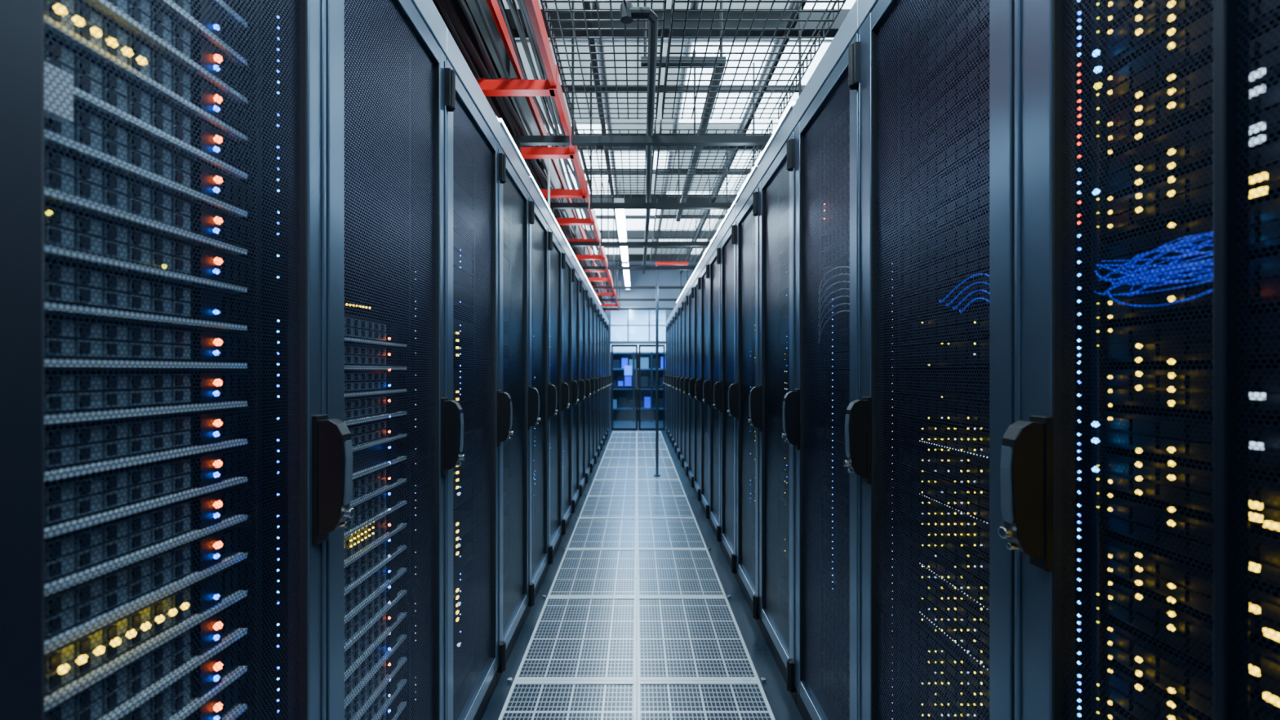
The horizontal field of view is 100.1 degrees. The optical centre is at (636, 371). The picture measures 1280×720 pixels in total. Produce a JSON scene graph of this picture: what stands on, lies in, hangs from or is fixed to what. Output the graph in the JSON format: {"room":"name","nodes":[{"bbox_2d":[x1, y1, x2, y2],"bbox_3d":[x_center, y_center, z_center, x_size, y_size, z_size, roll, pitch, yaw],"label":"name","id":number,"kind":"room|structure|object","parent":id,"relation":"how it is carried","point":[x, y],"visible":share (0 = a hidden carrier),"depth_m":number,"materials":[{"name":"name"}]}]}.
{"room":"server room","nodes":[
{"label":"server room","id":0,"kind":"room"},
{"bbox_2d":[605,306,670,351],"bbox_3d":[0.000,-0.490,14.250,5.200,3.500,0.100,0,0,0],"label":"wall","id":1,"kind":"structure","parent":0,"point":[618,333],"depth_m":14.20,"materials":[{"name":"paint"}]},
{"bbox_2d":[480,420,803,719],"bbox_3d":[0.000,1.310,6.000,5.200,0.100,16.400,0,0,0],"label":"floor","id":2,"kind":"structure","parent":0,"point":[782,704],"depth_m":2.77,"materials":[{"name":"metal"}]},
{"bbox_2d":[0,0,355,719],"bbox_3d":[-1.020,0.130,0.644,1.060,2.260,0.619,0,0,0],"label":"tall cabinet","id":3,"kind":"object","parent":2,"relation":"on","point":[176,476],"visible":1,"depth_m":0.69,"materials":[{"name":"black metal"}]},
{"bbox_2d":[325,0,465,719],"bbox_3d":[-1.020,0.130,1.244,1.060,2.260,0.619,0,0,0],"label":"tall cabinet","id":4,"kind":"object","parent":2,"relation":"on","point":[386,60],"visible":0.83,"depth_m":1.38,"materials":[{"name":"metal"}]},
{"bbox_2d":[444,26,513,719],"bbox_3d":[-1.020,0.130,1.845,1.060,2.260,0.619,0,0,0],"label":"tall cabinet","id":5,"kind":"object","parent":2,"relation":"on","point":[473,126],"visible":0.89,"depth_m":2.02,"materials":[{"name":"metal"}]},
{"bbox_2d":[496,115,540,684],"bbox_3d":[-1.020,0.115,2.445,1.060,2.290,0.619,0,0,0],"label":"tall cabinet","id":6,"kind":"object","parent":2,"relation":"on","point":[514,175],"visible":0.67,"depth_m":2.56,"materials":[{"name":"metal"}]},
{"bbox_2d":[527,173,557,615],"bbox_3d":[-1.020,0.115,3.045,1.060,2.290,0.619,0,0,0],"label":"tall cabinet","id":7,"kind":"object","parent":2,"relation":"on","point":[539,209],"visible":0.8,"depth_m":3.21,"materials":[{"name":"metal"}]},
{"bbox_2d":[435,0,619,314],"bbox_3d":[-0.557,-1.190,5.550,0.425,0.381,10.700,0,0,0],"label":"cable tray","id":8,"kind":"object","parent":7,"relation":"on","point":[531,15],"visible":0.83,"depth_m":2.71,"materials":[{"name":"metal"}]},
{"bbox_2d":[546,208,569,571],"bbox_3d":[-1.020,0.115,3.644,1.060,2.290,0.619,0,0,0],"label":"tall cabinet","id":9,"kind":"object","parent":2,"relation":"on","point":[555,233],"visible":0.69,"depth_m":3.88,"materials":[{"name":"metal"}]},
{"bbox_2d":[547,107,551,210],"bbox_3d":[-0.576,-1.495,3.450,0.048,0.930,0.040,0,0,0],"label":"pole","id":10,"kind":"object","parent":9,"relation":"on","point":[548,160],"visible":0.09,"depth_m":3.44,"materials":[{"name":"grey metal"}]},
{"bbox_2d":[560,233,578,540],"bbox_3d":[-1.020,0.115,4.245,1.060,2.290,0.619,0,0,0],"label":"tall cabinet","id":11,"kind":"object","parent":2,"relation":"on","point":[566,255],"visible":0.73,"depth_m":4.38,"materials":[{"name":"metal"}]},
{"bbox_2d":[570,251,585,518],"bbox_3d":[-1.020,0.115,4.845,1.060,2.290,0.619,0,0,0],"label":"tall cabinet","id":12,"kind":"object","parent":2,"relation":"on","point":[575,265],"visible":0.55,"depth_m":5.05,"materials":[{"name":"metal"}]},
{"bbox_2d":[577,265,591,502],"bbox_3d":[-1.020,0.115,5.444,1.060,2.290,0.619,0,0,0],"label":"tall cabinet","id":13,"kind":"object","parent":2,"relation":"on","point":[582,276],"visible":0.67,"depth_m":5.70,"materials":[{"name":"metal"}]},
{"bbox_2d":[584,277,595,487],"bbox_3d":[-1.020,0.115,6.045,1.060,2.290,0.619,0,0,0],"label":"tall cabinet","id":14,"kind":"object","parent":2,"relation":"on","point":[588,286],"visible":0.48,"depth_m":6.30,"materials":[{"name":"metal"}]},
{"bbox_2d":[589,285,599,476],"bbox_3d":[-1.020,0.115,6.644,1.060,2.290,0.619,0,0,0],"label":"tall cabinet","id":15,"kind":"object","parent":2,"relation":"on","point":[592,292],"visible":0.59,"depth_m":6.89,"materials":[{"name":"metal"}]},
{"bbox_2d":[593,293,601,467],"bbox_3d":[-1.020,0.115,7.245,1.060,2.290,0.619,0,0,0],"label":"tall cabinet","id":16,"kind":"object","parent":2,"relation":"on","point":[596,300],"visible":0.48,"depth_m":7.49,"materials":[{"name":"metal"}]},
{"bbox_2d":[596,298,604,460],"bbox_3d":[-1.020,0.115,7.845,1.060,2.290,0.619,0,0,0],"label":"tall cabinet","id":17,"kind":"object","parent":2,"relation":"on","point":[598,302],"visible":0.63,"depth_m":8.10,"materials":[{"name":"metal"}]},
{"bbox_2d":[600,306,606,453],"bbox_3d":[-1.020,0.130,8.444,1.060,2.260,0.619,0,0,0],"label":"tall cabinet","id":18,"kind":"object","parent":2,"relation":"on","point":[602,310],"visible":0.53,"depth_m":8.70,"materials":[{"name":"metal"}]},
{"bbox_2d":[602,311,608,447],"bbox_3d":[-1.020,0.130,9.044,1.060,2.260,0.619,0,0,0],"label":"tall cabinet","id":19,"kind":"object","parent":2,"relation":"on","point":[603,315],"visible":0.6,"depth_m":9.30,"materials":[{"name":"metal"}]},
{"bbox_2d":[604,314,610,441],"bbox_3d":[-1.020,0.130,9.645,1.060,2.260,0.619,0,0,0],"label":"tall cabinet","id":20,"kind":"object","parent":2,"relation":"on","point":[606,317],"visible":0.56,"depth_m":9.90,"materials":[{"name":"metal"}]},
{"bbox_2d":[606,319,611,438],"bbox_3d":[-1.020,0.130,10.245,1.060,2.260,0.619,0,0,0],"label":"tall cabinet","id":21,"kind":"object","parent":2,"relation":"on","point":[607,319],"visible":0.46,"depth_m":10.50,"materials":[{"name":"metal"}]},
{"bbox_2d":[497,431,775,719],"bbox_3d":[0.000,1.254,5.095,1.049,0.012,12.310,0,0,0],"label":"floor","id":22,"kind":"structure","parent":2,"relation":"on","point":[637,620],"depth_m":2.68,"materials":[{"name":"metal"}]},
{"bbox_2d":[653,261,688,476],"bbox_3d":[0.413,-0.033,6.450,0.414,2.574,0.080,0,0,0],"label":"support pole","id":23,"kind":"object","parent":22,"relation":"on","point":[665,263],"visible":0.97,"depth_m":6.43,"materials":[{"name":"metal"}]},
{"bbox_2d":[610,351,662,421],"bbox_3d":[0.100,0.385,13.720,2.100,1.750,0.440,0,0,0],"label":"shelving unit","id":24,"kind":"object","parent":2,"relation":"on","point":[624,399],"visible":0.44,"depth_m":13.75,"materials":[{"name":"black metal"}]},
{"bbox_2d":[662,320,667,435],"bbox_3d":[1.060,0.130,10.568,1.060,2.260,0.609,0,0,0],"label":"tall cabinet","id":25,"kind":"object","parent":2,"relation":"on","point":[666,327],"visible":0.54,"depth_m":10.79,"materials":[{"name":"metal"}]},
{"bbox_2d":[664,316,670,440],"bbox_3d":[1.060,0.130,9.977,1.060,2.260,0.609,0,0,0],"label":"tall cabinet","id":26,"kind":"object","parent":2,"relation":"on","point":[668,325],"visible":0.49,"depth_m":10.20,"materials":[{"name":"metal"}]},
{"bbox_2d":[666,312,671,444],"bbox_3d":[1.060,0.130,9.387,1.060,2.260,0.609,0,0,0],"label":"tall cabinet","id":27,"kind":"object","parent":2,"relation":"on","point":[670,315],"visible":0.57,"depth_m":9.61,"materials":[{"name":"metal"}]},
{"bbox_2d":[668,308,674,448],"bbox_3d":[1.060,0.130,8.797,1.060,2.260,0.609,0,0,0],"label":"tall cabinet","id":28,"kind":"object","parent":2,"relation":"on","point":[673,311],"visible":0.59,"depth_m":9.02,"materials":[{"name":"metal"}]},
{"bbox_2d":[670,304,677,455],"bbox_3d":[1.060,0.130,8.207,1.060,2.260,0.609,0,0,0],"label":"tall cabinet","id":29,"kind":"object","parent":2,"relation":"on","point":[675,307],"visible":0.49,"depth_m":8.43,"materials":[{"name":"metal"}]},
{"bbox_2d":[672,297,680,462],"bbox_3d":[1.060,0.115,7.617,1.060,2.290,0.609,0,0,0],"label":"tall cabinet","id":30,"kind":"object","parent":2,"relation":"on","point":[677,303],"visible":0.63,"depth_m":7.84,"materials":[{"name":"metal"}]},
{"bbox_2d":[675,290,684,471],"bbox_3d":[1.060,0.115,7.027,1.060,2.290,0.609,0,0,0],"label":"tall cabinet","id":31,"kind":"object","parent":2,"relation":"on","point":[682,296],"visible":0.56,"depth_m":7.25,"materials":[{"name":"metal"}]},
{"bbox_2d":[679,282,688,479],"bbox_3d":[1.060,0.115,6.438,1.060,2.290,0.609,0,0,0],"label":"tall cabinet","id":32,"kind":"object","parent":2,"relation":"on","point":[686,289],"visible":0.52,"depth_m":6.66,"materials":[{"name":"metal"}]},
{"bbox_2d":[683,274,694,491],"bbox_3d":[1.060,0.115,5.848,1.060,2.290,0.609,0,0,0],"label":"tall cabinet","id":33,"kind":"object","parent":2,"relation":"on","point":[691,282],"visible":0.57,"depth_m":6.07,"materials":[{"name":"metal"}]},
{"bbox_2d":[688,261,702,506],"bbox_3d":[1.060,0.115,5.258,1.060,2.290,0.609,0,0,0],"label":"tall cabinet","id":34,"kind":"object","parent":2,"relation":"on","point":[696,300],"visible":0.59,"depth_m":5.48,"materials":[{"name":"metal"}]},
{"bbox_2d":[694,246,710,524],"bbox_3d":[1.060,0.115,4.668,1.060,2.290,0.609,0,0,0],"label":"tall cabinet","id":35,"kind":"object","parent":2,"relation":"on","point":[704,266],"visible":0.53,"depth_m":4.87,"materials":[{"name":"metal"}]},
{"bbox_2d":[702,226,721,547],"bbox_3d":[1.060,0.115,4.077,1.060,2.290,0.609,0,0,0],"label":"tall cabinet","id":36,"kind":"object","parent":2,"relation":"on","point":[714,250],"visible":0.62,"depth_m":4.29,"materials":[{"name":"metal"}]},
{"bbox_2d":[712,200,737,582],"bbox_3d":[1.060,0.115,3.487,1.060,2.290,0.609,0,0,0],"label":"tall cabinet","id":37,"kind":"object","parent":2,"relation":"on","point":[727,228],"visible":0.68,"depth_m":3.62,"materials":[{"name":"metal"}]},
{"bbox_2d":[727,162,760,629],"bbox_3d":[1.060,0.115,2.897,1.060,2.290,0.609,0,0,0],"label":"tall cabinet","id":38,"kind":"object","parent":2,"relation":"on","point":[746,202],"visible":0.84,"depth_m":3.02,"materials":[{"name":"metal"}]},
{"bbox_2d":[747,98,797,704],"bbox_3d":[1.060,0.115,2.308,1.060,2.290,0.609,0,0,0],"label":"tall cabinet","id":39,"kind":"object","parent":2,"relation":"on","point":[776,162],"visible":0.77,"depth_m":2.42,"materials":[{"name":"metal"}]},
{"bbox_2d":[781,0,860,719],"bbox_3d":[1.060,0.130,1.718,1.060,2.260,0.609,0,0,0],"label":"tall cabinet","id":40,"kind":"object","parent":2,"relation":"on","point":[825,113],"visible":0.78,"depth_m":1.81,"materials":[{"name":"metal"}]},
{"bbox_2d":[843,0,1014,719],"bbox_3d":[1.060,0.130,1.127,1.060,2.260,0.609,0,0,0],"label":"tall cabinet","id":41,"kind":"object","parent":2,"relation":"on","point":[926,427],"visible":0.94,"depth_m":1.18,"materials":[{"name":"metal"}]},
{"bbox_2d":[998,0,1279,719],"bbox_3d":[1.060,0.130,0.537,1.060,2.260,0.609,0,0,0],"label":"tall cabinet","id":42,"kind":"object","parent":2,"relation":"on","point":[1140,466],"visible":1,"depth_m":0.69,"materials":[{"name":"metal"}]},
{"bbox_2d":[595,265,697,431],"bbox_3d":[0.000,-0.490,11.340,5.100,3.500,0.080,0,0,0],"label":"wall partition","id":43,"kind":"structure","parent":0,"point":[666,277],"depth_m":11.30,"materials":[{"name":"metal"}]},
{"bbox_2d":[610,310,665,341],"bbox_3d":[0.030,-0.970,11.340,1.160,0.660,0.040,0,0,0],"label":"window","id":44,"kind":"structure","parent":43,"relation":"in","point":[627,325],"depth_m":11.32,"materials":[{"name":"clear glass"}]},
{"bbox_2d":[611,344,665,430],"bbox_3d":[0.030,0.339,11.315,1.140,1.818,0.090,0,0,0],"label":"door","id":45,"kind":"structure","parent":43,"relation":"in","point":[628,369],"depth_m":11.32,"materials":[{"name":"black metal"}]},
{"bbox_2d":[500,0,850,273],"bbox_3d":[0.000,-2.120,5.650,5.180,0.160,11.100,0,0,0],"label":"ceiling","id":46,"kind":"structure","parent":0,"point":[631,234],"depth_m":3.31,"materials":[{"name":"grey metal"}]},
{"bbox_2d":[432,0,597,285],"bbox_3d":[-1.275,-1.897,5.600,0.990,0.355,10.800,0,0,0],"label":"cables","id":47,"kind":"object","parent":46,"relation":"hanging from","point":[471,4],"visible":0.13,"depth_m":3.14,"materials":[{"name":"metal"}]},
{"bbox_2d":[475,0,605,293],"bbox_3d":[-0.945,-1.635,5.750,0.630,0.070,10.500,0,0,0],"label":"ladder","id":48,"kind":"object","parent":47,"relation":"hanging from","point":[494,7],"visible":0.08,"depth_m":2.93,"materials":[{"name":"metal"}]},
{"bbox_2d":[613,181,624,202],"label":"lamp","id":49,"kind":"object","parent":46,"relation":"hanging from","point":[615,200],"depth_m":5.45,"materials":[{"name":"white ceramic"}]},
{"bbox_2d":[614,208,626,238],"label":"lamp","id":50,"kind":"object","parent":46,"relation":"hanging from","point":[620,220],"depth_m":6.15,"materials":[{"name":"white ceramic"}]},
{"bbox_2d":[618,236,626,241],"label":"lamp","id":51,"kind":"object","parent":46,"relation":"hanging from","point":[620,239],"depth_m":6.96,"materials":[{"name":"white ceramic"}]},
{"bbox_2d":[620,246,628,261],"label":"lamp","id":52,"kind":"object","parent":46,"relation":"hanging from","point":[624,251],"depth_m":7.75,"materials":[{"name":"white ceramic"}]},
{"bbox_2d":[622,260,628,266],"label":"lamp","id":53,"kind":"object","parent":46,"relation":"hanging from","point":[624,263],"depth_m":8.48,"materials":[{"name":"white plastic"}]},
{"bbox_2d":[622,270,629,280],"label":"lamp","id":54,"kind":"object","parent":46,"relation":"hanging from","point":[626,274],"depth_m":9.51,"materials":[{"name":"white plastic"}]},
{"bbox_2d":[624,278,630,289],"bbox_3d":[-0.180,-1.869,10.600,0.100,0.343,1.000,0,0,0],"label":"lamp","id":55,"kind":"object","parent":46,"relation":"hanging from","point":[627,282],"visible":0.38,"depth_m":10.39,"materials":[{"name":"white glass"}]},
{"bbox_2d":[497,0,856,253],"bbox_3d":[0.350,-2.227,4.800,2.390,0.024,11.990,0,0,0],"label":"panels","id":56,"kind":"object","parent":46,"relation":"attached to","point":[631,224],"depth_m":4.31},
{"bbox_2d":[540,0,846,310],"bbox_3d":[0.258,-1.703,5.407,1.185,1.074,9.621,0,0,0],"label":"grid","id":57,"kind":"object","parent":46,"relation":"hanging from","point":[628,12],"visible":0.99,"depth_m":2.70,"materials":[{"name":"black metal"}]},
{"bbox_2d":[540,0,666,119],"bbox_3d":[-0.115,-1.308,1.660,0.438,0.062,2.127,0,0,0],"label":"ceiling panel","id":58,"kind":"object","parent":57,"relation":"on","point":[547,17],"depth_m":2.21,"materials":[{"name":"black metal"}]},
{"bbox_2d":[574,120,656,198],"bbox_3d":[-0.115,-1.308,3.400,0.438,0.062,1.107,0,0,0],"label":"ceiling panel","id":59,"kind":"object","parent":57,"relation":"on","point":[576,133],"depth_m":3.35,"materials":[{"name":"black metal"}]},
{"bbox_2d":[649,198,730,262],"bbox_3d":[0.440,-1.308,5.225,0.568,0.062,2.157,0,0,0],"label":"basket","id":60,"kind":"object","parent":57,"relation":"on","point":[652,257],"depth_m":4.95,"materials":[{"name":"black metal"}]},
{"bbox_2d":[653,120,773,198],"bbox_3d":[0.425,-1.308,3.400,0.598,0.062,1.107,0,0,0],"label":"basket","id":61,"kind":"object","parent":57,"relation":"on","point":[748,166],"depth_m":3.35,"materials":[{"name":"black metal"}]},
{"bbox_2d":[662,0,846,119],"bbox_3d":[0.425,-1.308,1.660,0.598,0.062,2.127,0,0,0],"label":"basket","id":62,"kind":"object","parent":57,"relation":"on","point":[818,36],"depth_m":2.21,"materials":[{"name":"black metal"}]},
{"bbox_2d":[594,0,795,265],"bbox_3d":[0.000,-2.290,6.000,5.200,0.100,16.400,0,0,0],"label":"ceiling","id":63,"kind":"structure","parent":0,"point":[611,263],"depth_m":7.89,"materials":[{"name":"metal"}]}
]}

